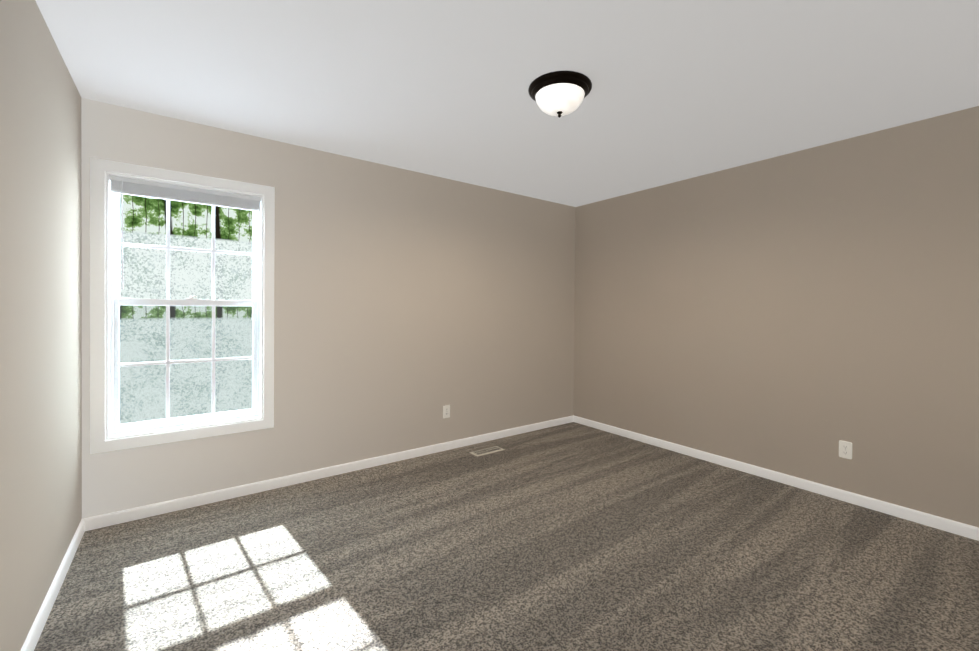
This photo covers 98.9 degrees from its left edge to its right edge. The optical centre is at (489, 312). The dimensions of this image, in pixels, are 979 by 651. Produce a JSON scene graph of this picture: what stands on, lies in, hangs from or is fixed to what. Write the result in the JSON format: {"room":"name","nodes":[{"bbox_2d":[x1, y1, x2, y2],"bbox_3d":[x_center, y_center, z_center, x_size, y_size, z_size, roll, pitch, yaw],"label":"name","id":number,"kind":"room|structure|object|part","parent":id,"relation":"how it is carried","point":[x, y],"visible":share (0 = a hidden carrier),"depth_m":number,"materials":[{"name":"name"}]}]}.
{"room":"empty bedroom","nodes":[
{"label":"empty bedroom","id":0,"kind":"room"},
{"bbox_2d":[0,0,81,650],"bbox_3d":[-1.320,0.036,0.907,0.150,2.440,3.890,0,1,-36],"label":"wall","id":1,"kind":"structure","parent":0,"point":[40,330],"depth_m":1.62,"materials":[{"name":"beige paint"}]},
{"bbox_2d":[21,519,84,650],"bbox_3d":[-1.249,1.222,0.947,0.014,0.070,3.540,0,1,-36],"label":"baseboard","id":2,"kind":"structure","parent":1,"relation":"attached to","point":[34,633],"depth_m":1.78,"materials":[{"name":"white wood"}]},
{"bbox_2d":[81,98,575,518],"bbox_3d":[-0.723,0.016,3.641,4.057,2.440,0.200,0,1,-36],"label":"wall","id":3,"kind":"structure","parent":0,"point":[408,305],"depth_m":3.32,"materials":[{"name":"beige paint"}]},
{"bbox_2d":[90,157,274,453],"bbox_3d":[-1.947,-0.038,2.733,0.940,1.679,0.226,0,1,-36],"label":"window","id":4,"kind":"structure","parent":3,"relation":"in","point":[99,442],"depth_m":2.62,"materials":[{"name":"white plastic"}]},
{"bbox_2d":[106,172,263,439],"bbox_3d":[-1.912,-0.037,2.686,0.810,1.549,0.079,0,1,-36],"label":"liner","id":5,"kind":"object","parent":4,"relation":"attached to","point":[109,436],"visible":0.88,"depth_m":2.58,"materials":[{"name":"white"}]},
{"bbox_3d":[-1.974,-0.039,2.769,0.786,1.525,0.136,0,1,-36],"label":"vinyl frame","id":6,"kind":"part","parent":4,"relation":"part of","materials":[{"name":"white plastic"}]},
{"bbox_3d":[-1.951,0.311,2.739,0.754,0.797,0.032,0,1,-36],"label":"lower window sash","id":7,"kind":"part","parent":4,"relation":"part of","materials":[{"name":"white plastic"}]},
{"bbox_2d":[110,175,260,318],"bbox_3d":[-1.901,-0.378,2.671,0.778,0.840,0.044,0,1,-36],"label":"mini blind","id":8,"kind":"object","parent":4,"relation":"attached to","point":[138,187],"visible":0.98,"depth_m":2.63,"materials":[{"name":"white plastic"}]},
{"bbox_3d":[-1.952,0.317,2.739,0.718,0.734,0.004,0,1,-36],"label":"sash glass","id":9,"kind":"part","parent":4,"relation":"part of","materials":[{"name":"clear glass"}]},
{"bbox_2d":[120,306,251,422],"bbox_3d":[-1.994,0.316,2.797,0.718,0.748,0.001,0,1,-36],"label":"screen","id":10,"kind":"object","parent":4,"relation":"attached to","point":[217,337],"depth_m":2.78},
{"bbox_3d":[-1.968,-0.416,2.763,0.754,0.742,0.032,0,1,-36],"label":"upper window sash","id":11,"kind":"part","parent":4,"relation":"part of","materials":[{"name":"white plastic"}]},
{"bbox_3d":[-1.994,0.316,2.797,0.754,0.784,0.010,0,1,-36],"label":"screen frame","id":12,"kind":"part","parent":4,"relation":"part of","materials":[{"name":"white plastic"}]},
{"bbox_3d":[-1.968,-0.417,2.763,0.718,0.669,0.004,0,1,-36],"label":"sash glass","id":13,"kind":"part","parent":4,"relation":"part of","materials":[{"name":"clear glass"}]},
{"bbox_2d":[186,296,251,300],"bbox_3d":[-1.949,-0.098,2.737,0.694,0.024,0.028,0,1,-36],"label":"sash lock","id":14,"kind":"object","parent":4,"relation":"attached to","point":[190,298],"visible":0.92,"depth_m":2.73,"materials":[{"name":"white"}]},
{"bbox_2d":[83,415,573,530],"bbox_3d":[-0.669,1.202,3.566,4.057,0.070,0.014,0,1,-36],"label":"baseboard","id":15,"kind":"structure","parent":3,"relation":"attached to","point":[118,517],"depth_m":3.00,"materials":[{"name":"white wood"}]},
{"bbox_2d":[443,405,449,417],"bbox_3d":[-0.386,0.892,3.774,0.070,0.115,0.008,0,1,-36],"label":"outlet","id":16,"kind":"object","parent":3,"relation":"attached to","point":[446,411],"visible":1,"depth_m":3.77,"materials":[{"name":"white plastic"}]},
{"bbox_2d":[34,422,978,650],"bbox_3d":[0.362,1.309,2.168,4.357,0.100,3.890,0,1,-36],"label":"floor","id":17,"kind":"structure","parent":0,"point":[573,536],"depth_m":2.08,"materials":[{"name":"carpet"}]},
{"bbox_2d":[470,446,504,456],"bbox_3d":[-0.019,1.236,3.748,0.305,0.011,0.120,0,1,-36],"label":"air vent register","id":18,"kind":"object","parent":17,"relation":"on","point":[486,451],"visible":1,"depth_m":3.73,"materials":[{"name":"beige metal"}]},
{"bbox_2d":[35,0,978,206],"bbox_3d":[0.383,-1.231,2.145,4.357,0.100,3.890,0,1,-36],"label":"ceiling","id":19,"kind":"structure","parent":0,"point":[681,90],"depth_m":2.08,"materials":[{"name":"grey paint"}]},
{"bbox_2d":[528,71,591,117],"bbox_3d":[0.369,-1.103,2.200,0.330,0.157,0.330,0,1,-36],"label":"ceiling light fixture","id":20,"kind":"object","parent":19,"relation":"attached to","point":[559,94],"visible":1,"depth_m":2.11,"materials":[{"name":"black glass"}]},
{"bbox_3d":[0.369,-1.097,2.200,0.257,0.089,0.257,0,1,-36],"label":"lamp shade","id":21,"kind":"part","parent":20,"relation":"part of","materials":[{"name":"white glass"}]},
{"bbox_2d":[574,106,978,527],"bbox_3d":[2.065,0.041,3.406,0.150,2.440,3.890,0,1,-36],"label":"wall","id":22,"kind":"structure","parent":0,"point":[801,314],"depth_m":2.98,"materials":[{"name":"beige paint"}]},
{"bbox_2d":[574,416,978,540],"bbox_3d":[2.004,1.226,3.348,0.014,0.070,3.540,0,1,-36],"label":"baseboard","id":23,"kind":"structure","parent":22,"relation":"attached to","point":[947,525],"depth_m":2.97,"materials":[{"name":"white wood"}]},
{"bbox_2d":[839,440,851,459],"bbox_3d":[2.398,0.923,2.820,0.008,0.115,0.070,0,1,-36],"label":"outlet","id":24,"kind":"object","parent":22,"relation":"attached to","point":[845,449],"visible":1,"depth_m":2.82,"materials":[{"name":"white plastic"}]},
{"label":"outside","id":25,"kind":"structure","parent":0,"visible":0},
{"bbox_2d":[120,194,251,423],"bbox_3d":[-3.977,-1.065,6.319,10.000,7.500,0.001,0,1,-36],"label":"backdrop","id":26,"kind":"structure","parent":25,"point":[240,224],"depth_m":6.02,"materials":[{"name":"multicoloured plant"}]}
]}

